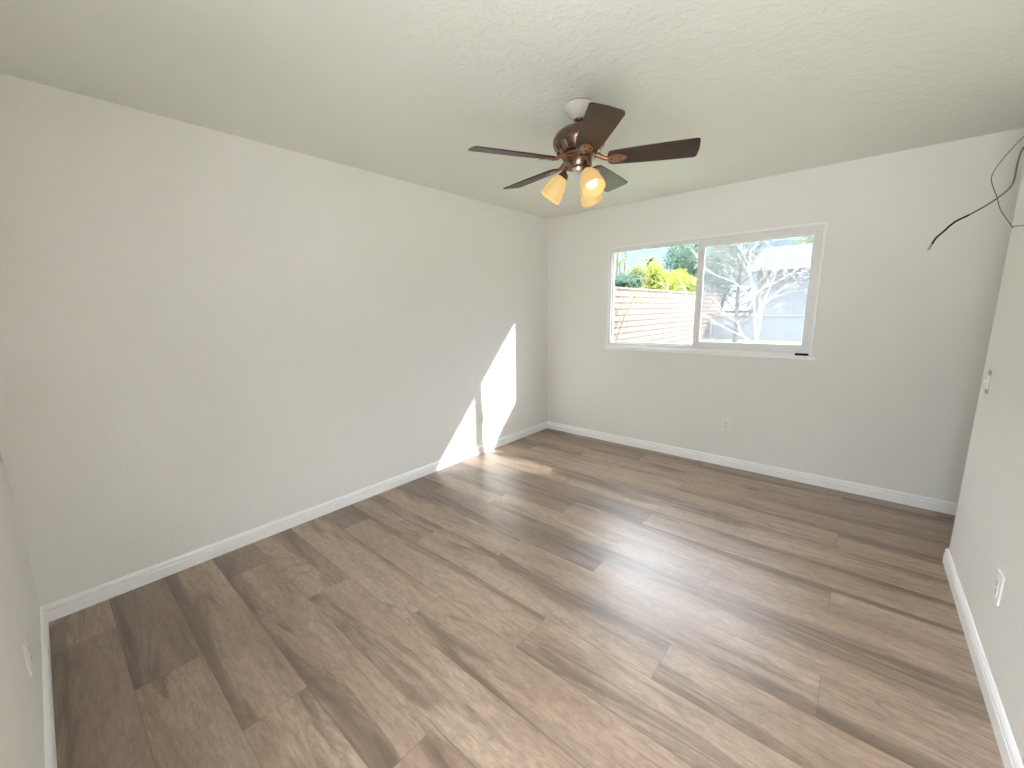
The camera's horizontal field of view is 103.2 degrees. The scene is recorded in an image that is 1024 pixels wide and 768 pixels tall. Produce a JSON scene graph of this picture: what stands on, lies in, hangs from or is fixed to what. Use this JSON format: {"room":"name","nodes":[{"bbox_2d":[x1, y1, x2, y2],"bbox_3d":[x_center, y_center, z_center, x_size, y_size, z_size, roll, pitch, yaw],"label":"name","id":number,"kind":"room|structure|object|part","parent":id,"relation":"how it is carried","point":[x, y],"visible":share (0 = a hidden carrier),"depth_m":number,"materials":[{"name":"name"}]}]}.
{"room":"empty bedroom","nodes":[
{"label":"empty bedroom","id":0,"kind":"room"},
{"bbox_2d":[0,451,44,767],"bbox_3d":[-0.503,0.203,0.145,4.750,2.440,0.150,8,14,40],"label":"wall","id":1,"kind":"structure","parent":0,"point":[22,745],"depth_m":1.26,"materials":[{"name":"paint"}]},
{"bbox_2d":[21,634,32,676],"bbox_3d":[-1.582,0.885,1.325,0.072,0.118,0.010,8,14,40],"label":"wall outlet","id":2,"kind":"object","parent":1,"relation":"attached to","point":[25,648],"visible":1,"depth_m":1.31,"materials":[{"name":"plastic"}]},
{"bbox_2d":[26,643,31,665],"bbox_3d":[-1.579,0.884,1.328,0.035,0.068,0.003,8,14,40],"label":"receptacle","id":3,"kind":"object","parent":2,"relation":"attached to","point":[27,647],"depth_m":1.32,"materials":[{"name":"plastic"}]},
{"bbox_2d":[40,608,56,767],"bbox_3d":[-1.494,1.203,1.314,1.926,0.086,0.014,8,14,40],"label":"baseboard","id":4,"kind":"structure","parent":1,"relation":"attached to","point":[48,708],"depth_m":1.49,"materials":[{"name":"paint"}]},
{"bbox_2d":[0,73,546,606],"bbox_3d":[-1.001,-0.362,3.284,0.150,2.440,4.353,8,14,40],"label":"wall","id":5,"kind":"structure","parent":0,"point":[208,336],"depth_m":2.35,"materials":[{"name":"paint"}]},
{"bbox_2d":[40,421,547,621],"bbox_3d":[-0.900,0.800,3.466,0.014,0.086,4.113,8,14,40],"label":"baseboard","id":6,"kind":"structure","parent":5,"relation":"attached to","point":[63,607],"depth_m":2.56,"materials":[{"name":"paint"}]},
{"bbox_2d":[479,411,484,423],"bbox_3d":[-0.304,0.336,4.100,0.010,0.118,0.072,8,14,40],"label":"wall outlet","id":7,"kind":"object","parent":5,"relation":"attached to","point":[481,414],"visible":1,"depth_m":4.09,"materials":[{"name":"plastic"}]},
{"bbox_2d":[0,0,1023,218],"bbox_3d":[0.784,-1.387,1.529,4.900,0.150,4.353,8,14,40],"label":"ceiling","id":8,"kind":"structure","parent":0,"point":[403,90],"depth_m":1.75,"materials":[{"name":"paint"}]},
{"bbox_2d":[468,98,700,206],"bbox_3d":[0.347,-1.173,2.102,1.104,0.461,1.089,8,14,40],"label":"ceiling fan","id":9,"kind":"object","parent":8,"relation":"hanging from","point":[578,143],"visible":1,"depth_m":1.99,"materials":[{"name":"brown wood"}]},
{"bbox_3d":[0.006,-1.115,1.961,0.425,0.038,0.140,-5,11,-19],"label":"blade","id":10,"kind":"part","parent":9,"relation":"part of","materials":[{"name":"brown wood"}]},
{"bbox_3d":[0.122,-1.189,2.358,0.140,0.038,0.425,-9,13,-37],"label":"blade","id":11,"kind":"part","parent":9,"relation":"part of","materials":[{"name":"brown wood"}]},
{"bbox_3d":[0.212,-1.014,2.121,0.132,0.144,0.122,8,14,40],"label":"lamp shade","id":12,"kind":"part","parent":9,"relation":"part of","materials":[{"name":"orange glass"}]},
{"bbox_3d":[0.265,-1.091,2.099,0.069,0.090,0.060,8,14,40],"label":"lamp arm","id":13,"kind":"part","parent":9,"relation":"part of","materials":[{"name":"brown metal"}]},
{"bbox_3d":[0.368,-1.077,2.015,0.069,0.090,0.058,8,14,40],"label":"lamp arm","id":14,"kind":"part","parent":9,"relation":"part of","materials":[{"name":"brown metal"}]},
{"bbox_3d":[0.425,-1.032,2.203,0.116,0.144,0.136,8,14,40],"label":"lamp shade","id":15,"kind":"part","parent":9,"relation":"part of","materials":[{"name":"orange glass"}]},
{"bbox_3d":[0.384,-1.004,1.991,0.073,0.091,0.058,8,14,40],"label":"bulb","id":16,"kind":"part","parent":9,"relation":"part of","materials":[{"name":"beige glass"}]},
{"bbox_3d":[0.389,-0.991,1.980,0.133,0.144,0.121,8,14,40],"label":"lamp shade","id":17,"kind":"part","parent":9,"relation":"part of","materials":[{"name":"orange glass"}]},
{"bbox_3d":[0.354,-1.078,1.728,0.140,0.038,0.425,-1,10,-2],"label":"blade","id":18,"kind":"part","parent":9,"relation":"part of","materials":[{"name":"brown wood"}]},
{"bbox_3d":[0.542,-1.198,2.371,0.140,0.038,0.425,6,12,34],"label":"blade","id":19,"kind":"part","parent":9,"relation":"part of","materials":[{"name":"brown wood"}]},
{"bbox_3d":[0.686,-1.129,1.982,0.425,0.038,0.140,2,11,16],"label":"blade","id":20,"kind":"part","parent":9,"relation":"part of","materials":[{"name":"brown wood"}]},
{"bbox_2d":[49,428,1003,767],"bbox_3d":[0.825,1.146,1.992,4.900,0.120,4.353,8,14,40],"label":"floor","id":21,"kind":"structure","parent":0,"point":[546,598],"depth_m":1.81,"materials":[{"name":"laminate"}]},
{"bbox_2d":[547,128,1023,502],"bbox_3d":[2.246,-0.418,3.304,4.750,2.440,0.090,8,14,40],"label":"wall","id":22,"kind":"structure","parent":0,"point":[888,399],"depth_m":3.04,"materials":[{"name":"paint"}]},
{"bbox_2d":[604,346,815,360],"bbox_3d":[1.678,-0.295,3.747,1.816,0.033,0.024,8,14,40],"label":"sill","id":23,"kind":"structure","parent":22,"relation":"attached to","point":[760,355],"depth_m":3.61,"materials":[{"name":"paint"}]},
{"bbox_2d":[795,353,808,355],"bbox_3d":[2.298,-0.234,3.216,0.095,0.017,0.018,8,13,39],"label":"bar","id":24,"kind":"object","parent":23,"relation":"on","point":[799,354],"visible":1,"depth_m":3.21,"materials":[{"name":"plastic"}]},
{"bbox_2d":[606,222,826,355],"bbox_3d":[1.697,-0.810,3.692,1.771,1.000,0.092,8,14,40],"label":"window","id":25,"kind":"structure","parent":22,"relation":"in","point":[818,230],"depth_m":3.46,"materials":[{"name":"paint"}]},
{"bbox_3d":[1.369,-0.853,3.965,0.845,0.926,0.021,8,14,40],"label":"fixed sash","id":26,"kind":"part","parent":25,"relation":"part of","materials":[{"name":"plastic"}]},
{"bbox_3d":[2.013,-0.763,3.414,0.858,0.927,0.030,8,14,40],"label":"sliding sash","id":27,"kind":"part","parent":25,"relation":"part of","materials":[{"name":"plastic"}]},
{"bbox_2d":[721,418,730,431],"bbox_3d":[1.933,0.369,3.665,0.072,0.118,0.010,8,14,40],"label":"wall outlet","id":28,"kind":"object","parent":22,"relation":"attached to","point":[726,423],"visible":1,"depth_m":3.66,"materials":[{"name":"plastic"}]},
{"bbox_2d":[724,421,727,428],"bbox_3d":[1.931,0.369,3.662,0.035,0.068,0.003,8,14,40],"label":"receptacle","id":29,"kind":"object","parent":28,"relation":"attached to","point":[725,422],"depth_m":3.66,"materials":[{"name":"plastic"}]},
{"bbox_2d":[547,421,957,514],"bbox_3d":[2.179,0.740,3.520,4.586,0.086,0.014,8,14,40],"label":"baseboard","id":30,"kind":"structure","parent":22,"relation":"attached to","point":[928,503],"depth_m":3.44,"materials":[{"name":"paint"}]},
{"bbox_2d":[949,167,1023,766],"bbox_3d":[1.389,0.055,0.789,0.115,2.440,3.311,8,14,40],"label":"wall","id":31,"kind":"structure","parent":0,"point":[987,537],"depth_m":1.71,"materials":[{"name":"paint"}]},
{"bbox_2d":[927,146,1023,250],"bbox_3d":[2.195,-0.881,1.898,0.040,0.459,0.307,-7,12,-31],"label":"coaxial cable","id":32,"kind":"object","parent":31,"relation":"attached to","point":[1022,149],"visible":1,"depth_m":1.89,"materials":[{"name":"black plastic"}]},
{"bbox_2d":[943,548,1023,767],"bbox_3d":[1.847,1.272,0.639,1.286,0.086,3.325,8,14,40],"label":"baseboard","id":33,"kind":"structure","parent":31,"relation":"attached to","point":[1010,756],"depth_m":1.53,"materials":[{"name":"paint"}]},
{"bbox_2d":[984,370,991,394],"bbox_3d":[2.324,-0.011,1.989,0.016,0.116,0.060,8,14,40],"label":"light switch","id":34,"kind":"object","parent":31,"relation":"attached to","point":[987,380],"visible":1,"depth_m":1.98,"materials":[{"name":"plastic"}]},
{"bbox_2d":[992,569,1004,605],"bbox_3d":[1.838,0.768,1.535,0.010,0.118,0.072,8,14,40],"label":"wall outlet","id":35,"kind":"object","parent":31,"relation":"attached to","point":[1000,579],"visible":1,"depth_m":1.52,"materials":[{"name":"plastic"}]},
{"bbox_2d":[993,577,999,596],"bbox_3d":[1.836,0.768,1.537,0.003,0.068,0.035,8,14,40],"label":"receptacle","id":36,"kind":"object","parent":35,"relation":"attached to","point":[996,589],"depth_m":1.53,"materials":[{"name":"plastic"}]},
{"bbox_2d":[991,136,1023,227],"bbox_3d":[2.254,-0.913,1.832,0.115,0.431,0.230,8,14,40],"label":"loose wire","id":37,"kind":"object","parent":31,"relation":"hanging from","point":[1023,136],"visible":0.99,"depth_m":1.91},
{"label":"outside","id":38,"kind":"structure","parent":0,"visible":0},
{"bbox_2d":[680,311,801,344],"bbox_3d":[35.016,-18.119,105.365,200.000,0.150,199.850,8,14,40],"label":"ground","id":39,"kind":"structure","parent":38,"point":[709,339],"depth_m":18.84,"materials":[{"name":"grey concrete"}]},
{"bbox_2d":[615,251,633,276],"bbox_3d":[5.495,-5.611,21.358,3.022,6.382,1.769,-10,14,-41],"label":"tree","id":40,"kind":"object","parent":39,"relation":"on","point":[617,262],"visible":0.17,"depth_m":21.21,"materials":[{"name":"green plant"}]},
{"bbox_2d":[614,271,642,287],"bbox_3d":[4.322,-2.823,15.601,1.152,3.004,2.002,8,14,40],"label":"plant","id":41,"kind":"object","parent":39,"relation":"on","point":[630,280],"visible":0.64,"depth_m":14.98,"materials":[{"name":"green plant"}]},
{"bbox_2d":[616,290,641,340],"bbox_3d":[3.405,-1.697,12.021,0.819,2.091,0.429,8,14,40],"label":"sapling","id":42,"kind":"object","parent":39,"relation":"on","point":[634,290],"visible":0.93,"depth_m":11.93,"materials":[{"name":"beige plant"}]},
{"bbox_3d":[3.342,-1.641,12.101,0.630,1.955,0.036,8,14,40],"label":"stem","id":43,"kind":"part","parent":42,"relation":"part of","materials":[{"name":"brown plant"}]},
{"bbox_2d":[625,261,648,288],"bbox_3d":[5.132,-3.388,17.114,1.053,3.559,1.713,8,14,40],"label":"leafy shrub","id":44,"kind":"object","parent":39,"relation":"on","point":[638,270],"visible":0.23,"depth_m":16.95,"materials":[{"name":"green plant"}]},
{"bbox_2d":[638,256,663,276],"bbox_3d":[13.564,-9.462,40.823,2.211,6.704,2.706,-5,11,-23],"label":"palm tree","id":45,"kind":"object","parent":39,"relation":"on","point":[649,259],"visible":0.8,"depth_m":40.10,"materials":[{"name":"green plant"}]},
{"bbox_2d":[643,260,668,289],"bbox_3d":[6.300,-3.640,18.165,1.328,3.624,1.653,8,14,40],"label":"leafy shrub","id":46,"kind":"object","parent":39,"relation":"on","point":[652,273],"visible":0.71,"depth_m":17.61,"materials":[{"name":"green plant"}]},
{"bbox_2d":[613,287,721,343],"bbox_3d":[5.338,-2.458,15.564,0.244,2.270,19.040,8,14,40],"label":"wall","id":47,"kind":"structure","parent":39,"relation":"on","point":[653,319],"depth_m":15.83,"materials":[{"name":"white wood"}]},
{"bbox_2d":[662,268,689,290],"bbox_3d":[7.931,-3.981,20.181,1.264,3.542,2.516,8,14,40],"label":"leafy shrub","id":48,"kind":"object","parent":39,"relation":"on","point":[674,281],"visible":0.55,"depth_m":19.70,"materials":[{"name":"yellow plant"}]},
{"bbox_2d":[659,244,706,281],"bbox_3d":[13.752,-8.747,32.359,3.202,8.489,7.232,8,14,40],"label":"evergreen tree","id":49,"kind":"object","parent":39,"relation":"on","point":[687,264],"visible":0.38,"depth_m":31.04,"materials":[{"name":"green plant"}]},
{"bbox_2d":[684,274,703,291],"bbox_3d":[9.684,-4.261,22.066,1.127,3.345,2.184,8,14,40],"label":"leafy shrub","id":50,"kind":"object","parent":39,"relation":"on","point":[688,288],"visible":0.38,"depth_m":21.38,"materials":[{"name":"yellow plant"}]},
{"bbox_2d":[659,239,798,342],"bbox_3d":[6.640,-3.630,12.517,3.921,5.612,2.955,1,10,9],"label":"bare tree","id":51,"kind":"object","parent":39,"relation":"on","point":[738,292],"visible":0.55,"depth_m":12.59,"materials":[{"name":"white pale bark"}]},
{"bbox_2d":[693,242,764,313],"bbox_3d":[16.248,-7.961,30.674,9.110,7.474,3.347,-11,14,-43],"label":"tree","id":52,"kind":"object","parent":39,"relation":"on","point":[715,267],"visible":0.62,"depth_m":29.14,"materials":[{"name":"grey plant"}]},
{"bbox_2d":[655,237,809,342],"bbox_3d":[5.011,-1.889,8.748,4.108,3.590,1.642,8,14,40],"label":"bare tree","id":53,"kind":"object","parent":39,"relation":"on","point":[750,260],"visible":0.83,"depth_m":8.56,"materials":[{"name":"white plant"}]},
{"bbox_2d":[711,315,804,339],"bbox_3d":[16.200,-2.204,16.346,15.130,1.140,0.260,8,14,40],"label":"wall","id":54,"kind":"structure","parent":39,"relation":"on","point":[780,327],"depth_m":19.51,"materials":[{"name":"grey paint"}]},
{"bbox_2d":[747,243,812,314],"bbox_3d":[23.170,-5.462,21.794,17.000,5.350,9.260,8,14,40],"label":"house","id":55,"kind":"structure","parent":39,"relation":"on","point":[792,303],"depth_m":23.38,"materials":[{"name":"paint"}]},
{"bbox_2d":[791,235,813,244],"bbox_3d":[23.742,-8.844,31.041,4.553,8.721,3.210,5,12,31],"label":"tree","id":56,"kind":"object","parent":39,"relation":"on","point":[810,238],"visible":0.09,"depth_m":31.26,"materials":[{"name":"green plant"}]},
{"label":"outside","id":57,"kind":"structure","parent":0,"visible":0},
{"bbox_2d":[703,282,756,310],"bbox_3d":[65.402,-29.757,130.138,192.000,11.939,60.000,8,14,40],"label":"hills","id":58,"kind":"structure","parent":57,"point":[726,306],"depth_m":106.14,"materials":[{"name":"white"}]}
]}

